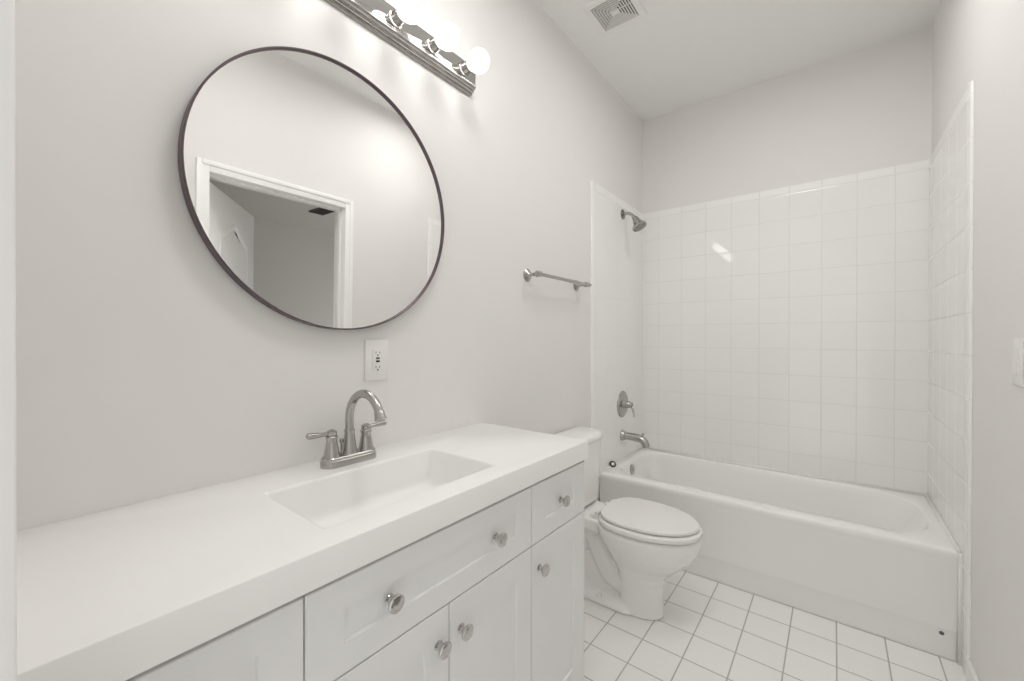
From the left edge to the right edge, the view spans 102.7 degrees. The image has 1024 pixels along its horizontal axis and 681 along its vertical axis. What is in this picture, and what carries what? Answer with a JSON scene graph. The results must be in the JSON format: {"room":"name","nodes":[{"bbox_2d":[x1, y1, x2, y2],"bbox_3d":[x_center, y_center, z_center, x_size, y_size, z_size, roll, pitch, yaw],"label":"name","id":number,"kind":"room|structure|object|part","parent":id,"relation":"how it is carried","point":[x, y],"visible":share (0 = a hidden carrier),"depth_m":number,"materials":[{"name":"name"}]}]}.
{"room":"bathroom","nodes":[
{"label":"bathroom","id":0,"kind":"room"},
{"bbox_2d":[15,0,642,530],"bbox_3d":[-0.008,-0.202,1.916,0.129,2.874,3.290,0,0,38],"label":"wall","id":1,"kind":"structure","parent":0,"point":[145,371],"depth_m":1.05,"materials":[{"name":"paint"}]},
{"bbox_2d":[178,46,443,329],"bbox_3d":[-0.489,-0.408,1.184,0.037,0.754,0.754,1,1,38],"label":"round mirror","id":2,"kind":"object","parent":1,"relation":"attached to","point":[304,181],"visible":1,"depth_m":1.10,"materials":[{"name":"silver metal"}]},
{"bbox_2d":[365,339,387,380],"bbox_3d":[-0.425,0.060,1.291,0.010,0.129,0.083,0,0,38],"label":"outlet","id":3,"kind":"object","parent":1,"relation":"attached to","point":[376,350],"visible":1,"depth_m":1.29,"materials":[{"name":"plastic"}]},
{"bbox_2d":[373,349,381,370],"bbox_3d":[-0.423,0.060,1.290,0.004,0.067,0.034,0,0,38],"label":"receptacle","id":4,"kind":"object","parent":3,"relation":"attached to","point":[377,353],"depth_m":1.29,"materials":[{"name":"plastic"}]},
{"bbox_2d":[324,0,489,96],"bbox_3d":[-0.387,-1.019,1.217,0.153,0.116,0.914,0,0,38],"label":"vanity light","id":5,"kind":"object","parent":1,"relation":"attached to","point":[398,27],"visible":1,"depth_m":1.35,"materials":[{"name":"silver metal"}]},
{"bbox_2d":[389,0,423,28],"bbox_3d":[-0.325,-1.019,1.266,0.116,0.081,0.081,0,0,38],"label":"bulb","id":6,"kind":"object","parent":5,"relation":"attached to","point":[407,12],"depth_m":1.25,"materials":[{"name":"white glass"}]},
{"bbox_2d":[427,21,459,54],"bbox_3d":[-0.230,-1.020,1.386,0.116,0.081,0.081,0,0,38],"label":"bulb","id":7,"kind":"object","parent":5,"relation":"attached to","point":[447,37],"depth_m":1.36,"materials":[{"name":"white glass"}]},
{"bbox_2d":[459,47,489,76],"bbox_3d":[-0.136,-1.020,1.506,0.116,0.081,0.081,0,0,38],"label":"bulb","id":8,"kind":"object","parent":5,"relation":"attached to","point":[478,60],"depth_m":1.48,"materials":[{"name":"white glass"}]},
{"bbox_2d":[523,269,591,290],"bbox_3d":[0.251,-0.307,2.091,0.080,0.060,0.541,0,0,38],"label":"towel bar","id":9,"kind":"object","parent":1,"relation":"attached to","point":[527,274],"visible":1,"depth_m":1.98,"materials":[{"name":"silver metal"}]},
{"bbox_3d":[0.102,-0.307,1.902,0.080,0.060,0.060,0,0,38],"label":"post","id":10,"kind":"part","parent":9,"relation":"part of","materials":[{"name":"silver metal"}]},
{"bbox_3d":[0.389,-0.308,2.267,0.080,0.060,0.060,0,0,38],"label":"post","id":11,"kind":"part","parent":9,"relation":"part of","materials":[{"name":"silver metal"}]},
{"bbox_3d":[0.739,-0.038,2.769,0.008,1.723,0.786,0,0,38],"label":"tile panel","id":12,"kind":"part","parent":1,"relation":"part of","materials":[{"name":"white tile"}]},
{"bbox_2d":[617,391,634,416],"bbox_3d":[0.785,0.430,2.744,0.099,0.180,0.180,0,0,38],"label":"tub valve","id":13,"kind":"object","parent":1,"relation":"attached to","point":[623,404],"visible":1,"depth_m":2.73,"materials":[{"name":"silver metal"}]},
{"bbox_2d":[621,209,646,231],"bbox_3d":[0.811,-0.804,2.721,0.160,0.164,0.098,0,0,38],"label":"shower head","id":14,"kind":"object","parent":1,"relation":"attached to","point":[638,224],"visible":1,"depth_m":2.70},
{"bbox_3d":[0.786,-0.834,2.741,0.092,0.061,0.021,0,0,38],"label":"arm","id":15,"kind":"part","parent":14,"relation":"part of","materials":[{"name":"silver metal"}]},
{"bbox_2d":[620,430,649,447],"bbox_3d":[0.819,0.653,2.718,0.187,0.095,0.072,0,0,38],"label":"tub spout","id":16,"kind":"object","parent":1,"relation":"attached to","point":[624,435],"visible":1,"depth_m":2.70,"materials":[{"name":"silver metal"}]},
{"bbox_2d":[536,0,939,120],"bbox_3d":[0.639,-1.677,1.403,1.770,0.080,3.290,0,0,38],"label":"ceiling","id":17,"kind":"structure","parent":0,"point":[681,54],"depth_m":2.23,"materials":[{"name":"paint"}]},
{"bbox_2d":[581,0,647,35],"bbox_3d":[0.510,-1.632,2.033,0.244,0.014,0.244,0,0,38],"label":"ceiling vent","id":18,"kind":"object","parent":17,"relation":"in","point":[608,16],"visible":1,"depth_m":2.04,"materials":[{"name":"plastic"}]},
{"bbox_2d":[584,570,965,680],"bbox_3d":[0.634,1.278,1.414,1.770,0.080,3.290,0,0,38],"label":"floor","id":19,"kind":"structure","parent":0,"point":[709,629],"depth_m":1.66,"materials":[{"name":"tile"}]},
{"bbox_2d":[125,460,584,680],"bbox_3d":[-0.311,0.818,1.040,0.500,0.840,1.236,0,0,38],"label":"vanity cabinet","id":20,"kind":"object","parent":19,"relation":"on","point":[495,593],"visible":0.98,"depth_m":0.90,"materials":[{"name":"paint"}]},
{"bbox_3d":[-0.432,0.493,0.540,0.019,0.166,0.300,0,0,38],"label":"drawer","id":21,"kind":"part","parent":20,"relation":"part of","materials":[{"name":"paint"}]},
{"bbox_2d":[17,422,587,680],"bbox_3d":[-0.319,0.389,1.041,0.486,0.104,1.243,0,0,38],"label":"countertop","id":22,"kind":"structure","parent":20,"relation":"on","point":[116,594],"depth_m":0.69,"materials":[{"name":"stone"}]},
{"bbox_2d":[306,390,386,469],"bbox_3d":[-0.397,0.233,1.093,0.190,0.206,0.234,0,0,38],"label":"faucet","id":23,"kind":"object","parent":22,"relation":"on","point":[349,454],"visible":1,"depth_m":1.11,"materials":[{"name":"silver metal"}]},
{"bbox_3d":[-0.495,0.274,1.078,0.045,0.074,0.088,0,0,38],"label":"handle","id":24,"kind":"part","parent":23,"relation":"part of","materials":[{"name":"silver metal"}]},
{"bbox_3d":[-0.474,0.294,1.139,0.012,0.045,0.012,0,0,38],"label":"lift rod","id":25,"kind":"part","parent":23,"relation":"part of","materials":[{"name":"silver metal"}]},
{"bbox_3d":[-0.450,0.323,1.136,0.054,0.026,0.158,0,0,38],"label":"plate","id":26,"kind":"part","parent":23,"relation":"part of","materials":[{"name":"silver metal"}]},
{"bbox_3d":[-0.395,0.221,1.092,0.185,0.181,0.044,0,0,38],"label":"spout","id":27,"kind":"part","parent":23,"relation":"part of","materials":[{"name":"silver metal"}]},
{"bbox_3d":[-0.405,0.274,1.193,0.045,0.074,0.088,0,0,38],"label":"handle","id":28,"kind":"part","parent":23,"relation":"part of","materials":[{"name":"silver metal"}]},
{"bbox_2d":[263,448,496,527],"bbox_3d":[-0.295,0.389,1.008,0.274,0.104,0.483,0,0,38],"label":"sink","id":29,"kind":"object","parent":22,"relation":"in","point":[339,498],"depth_m":1.08,"materials":[{"name":"white ceramic"}]},
{"bbox_3d":[-0.242,0.857,0.784,0.019,0.558,0.310,0,0,38],"label":"door","id":30,"kind":"part","parent":20,"relation":"part of","materials":[{"name":"paint"}]},
{"bbox_3d":[-0.222,0.491,0.769,0.028,0.034,0.034,0,0,38],"label":"knob","id":31,"kind":"part","parent":20,"relation":"part of","materials":[{"name":"silver metal"}]},
{"bbox_3d":[-0.145,0.492,0.904,0.019,0.166,0.621,0,0,38],"label":"drawer","id":32,"kind":"part","parent":20,"relation":"part of","materials":[{"name":"paint"}]},
{"bbox_3d":[-0.147,0.650,0.866,0.028,0.034,0.034,0,0,38],"label":"knob","id":33,"kind":"part","parent":20,"relation":"part of","materials":[{"name":"silver metal"}]},
{"bbox_3d":[-0.105,0.650,0.918,0.028,0.034,0.034,0,0,38],"label":"knob","id":34,"kind":"part","parent":20,"relation":"part of","materials":[{"name":"silver metal"}]},
{"bbox_3d":[-0.049,0.857,1.029,0.019,0.558,0.308,0,0,38],"label":"door","id":35,"kind":"part","parent":20,"relation":"part of","materials":[{"name":"paint"}]},
{"bbox_3d":[-0.030,0.490,1.013,0.028,0.034,0.034,0,0,38],"label":"knob","id":36,"kind":"part","parent":20,"relation":"part of","materials":[{"name":"silver metal"}]},
{"bbox_3d":[0.088,0.650,1.164,0.028,0.034,0.034,0,0,38],"label":"knob","id":37,"kind":"part","parent":20,"relation":"part of","materials":[{"name":"silver metal"}]},
{"bbox_3d":[0.142,0.491,1.269,0.019,0.166,0.302,0,0,38],"label":"drawer","id":38,"kind":"part","parent":20,"relation":"part of","materials":[{"name":"paint"}]},
{"bbox_3d":[0.141,0.856,1.271,0.019,0.558,0.302,0,0,38],"label":"door","id":39,"kind":"part","parent":20,"relation":"part of","materials":[{"name":"paint"}]},
{"bbox_3d":[0.160,0.489,1.255,0.028,0.034,0.034,0,0,38],"label":"knob","id":40,"kind":"part","parent":20,"relation":"part of","materials":[{"name":"silver metal"}]},
{"bbox_3d":[-0.323,0.818,1.049,0.472,0.840,1.236,0,0,38],"label":"frame","id":41,"kind":"part","parent":20,"relation":"part of","materials":[{"name":"paint"}]},
{"bbox_2d":[554,427,702,619],"bbox_3d":[0.530,0.856,1.939,0.690,0.757,0.368,0,0,38],"label":"toilet","id":42,"kind":"object","parent":19,"relation":"on","point":[632,546],"visible":0.77,"depth_m":1.83,"materials":[{"name":"ceramic"}]},
{"bbox_3d":[0.333,0.493,2.094,0.186,0.032,0.356,0,0,38],"label":"tank lid","id":43,"kind":"part","parent":42,"relation":"part of","materials":[{"name":"ceramic"}]},
{"bbox_3d":[0.332,0.667,2.095,0.166,0.319,0.346,0,0,38],"label":"tank","id":44,"kind":"part","parent":42,"relation":"part of","materials":[{"name":"ceramic"}]},
{"bbox_3d":[0.543,1.036,1.929,0.648,0.397,0.354,0,0,38],"label":"bowl","id":45,"kind":"part","parent":42,"relation":"part of","materials":[{"name":"ceramic"}]},
{"bbox_3d":[0.628,0.824,1.862,0.440,0.024,0.368,0,0,38],"label":"seat","id":46,"kind":"part","parent":42,"relation":"part of","materials":[{"name":"plastic"}]},
{"bbox_3d":[0.626,0.800,1.864,0.418,0.016,0.336,0,0,38],"label":"lid","id":47,"kind":"part","parent":42,"relation":"part of","materials":[{"name":"plastic"}]},
{"bbox_2d":[600,448,957,660],"bbox_3d":[1.346,1.020,2.317,1.508,0.428,0.728,0,0,38],"label":"bathtub","id":48,"kind":"object","parent":19,"relation":"on","point":[878,561],"visible":0.81,"depth_m":1.94,"materials":[{"name":"ceramic"}]},
{"bbox_2d":[610,461,615,466],"bbox_3d":[0.642,0.790,2.615,0.041,0.039,0.032,0,0,-17],"label":"drain stopper","id":49,"kind":"object","parent":48,"relation":"on","point":[612,463],"visible":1,"depth_m":2.60,"materials":[{"name":"metal"}]},
{"bbox_3d":[0.802,0.861,2.732,0.016,0.068,0.068,0,0,38],"label":"overflow plate","id":50,"kind":"part","parent":48,"relation":"part of","materials":[{"name":"silver metal"}]},
{"bbox_2d":[642,26,931,494],"bbox_3d":[1.614,-0.203,2.651,1.530,2.874,0.129,0,0,38],"label":"wall","id":51,"kind":"structure","parent":0,"point":[786,216],"depth_m":2.48,"materials":[{"name":"tile"}]},
{"bbox_2d":[600,448,960,552],"bbox_3d":[1.349,0.807,2.320,1.517,0.016,0.726,0,0,38],"label":"trim","id":52,"kind":"structure","parent":51,"relation":"attached to","point":[955,545],"depth_m":2.31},
{"bbox_3d":[1.576,-0.036,2.604,1.512,1.723,0.008,0,0,38],"label":"tile panel","id":53,"kind":"part","parent":51,"relation":"part of","materials":[{"name":"white tile"}]},
{"bbox_2d":[928,0,1023,680],"bbox_3d":[1.281,-0.197,0.901,0.129,2.874,3.290,0,0,38],"label":"wall","id":54,"kind":"structure","parent":0,"point":[976,412],"depth_m":1.41,"materials":[{"name":"paint"}]},
{"bbox_3d":[1.933,0.172,1.829,0.008,2.133,0.786,0,0,38],"label":"tile panel","id":55,"kind":"part","parent":54,"relation":"part of","materials":[{"name":"white tile"}]},
{"bbox_2d":[957,553,961,665],"bbox_3d":[1.712,1.026,1.564,0.014,0.424,0.013,0,0,38],"label":"trim","id":56,"kind":"structure","parent":54,"relation":"attached to","point":[959,640],"depth_m":1.56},
{"bbox_2d":[966,659,979,680],"bbox_3d":[1.454,1.199,1.230,0.014,0.082,0.658,0,0,38],"label":"baseboard","id":57,"kind":"structure","parent":54,"relation":"attached to","point":[971,675],"depth_m":1.45,"materials":[{"name":"paint"}]},
{"bbox_2d":[1012,338,1023,386],"bbox_3d":[1.367,0.058,1.110,0.010,0.130,0.075,0,0,38],"label":"light switch","id":58,"kind":"object","parent":54,"relation":"attached to","point":[1017,343],"visible":1,"depth_m":1.10,"materials":[{"name":"plastic"}]},
{"bbox_3d":[-0.332,-0.197,0.179,1.530,2.874,0.120,0,0,38],"label":"wall","id":59,"kind":"structure","parent":0,"visible":0},
{"bbox_2d":[0,0,16,680],"bbox_3d":[-0.100,0.184,0.007,0.906,2.116,0.135,0,0,38],"label":"door","id":60,"kind":"structure","parent":59,"relation":"in","point":[8,524],"depth_m":0.30,"materials":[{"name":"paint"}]}
]}

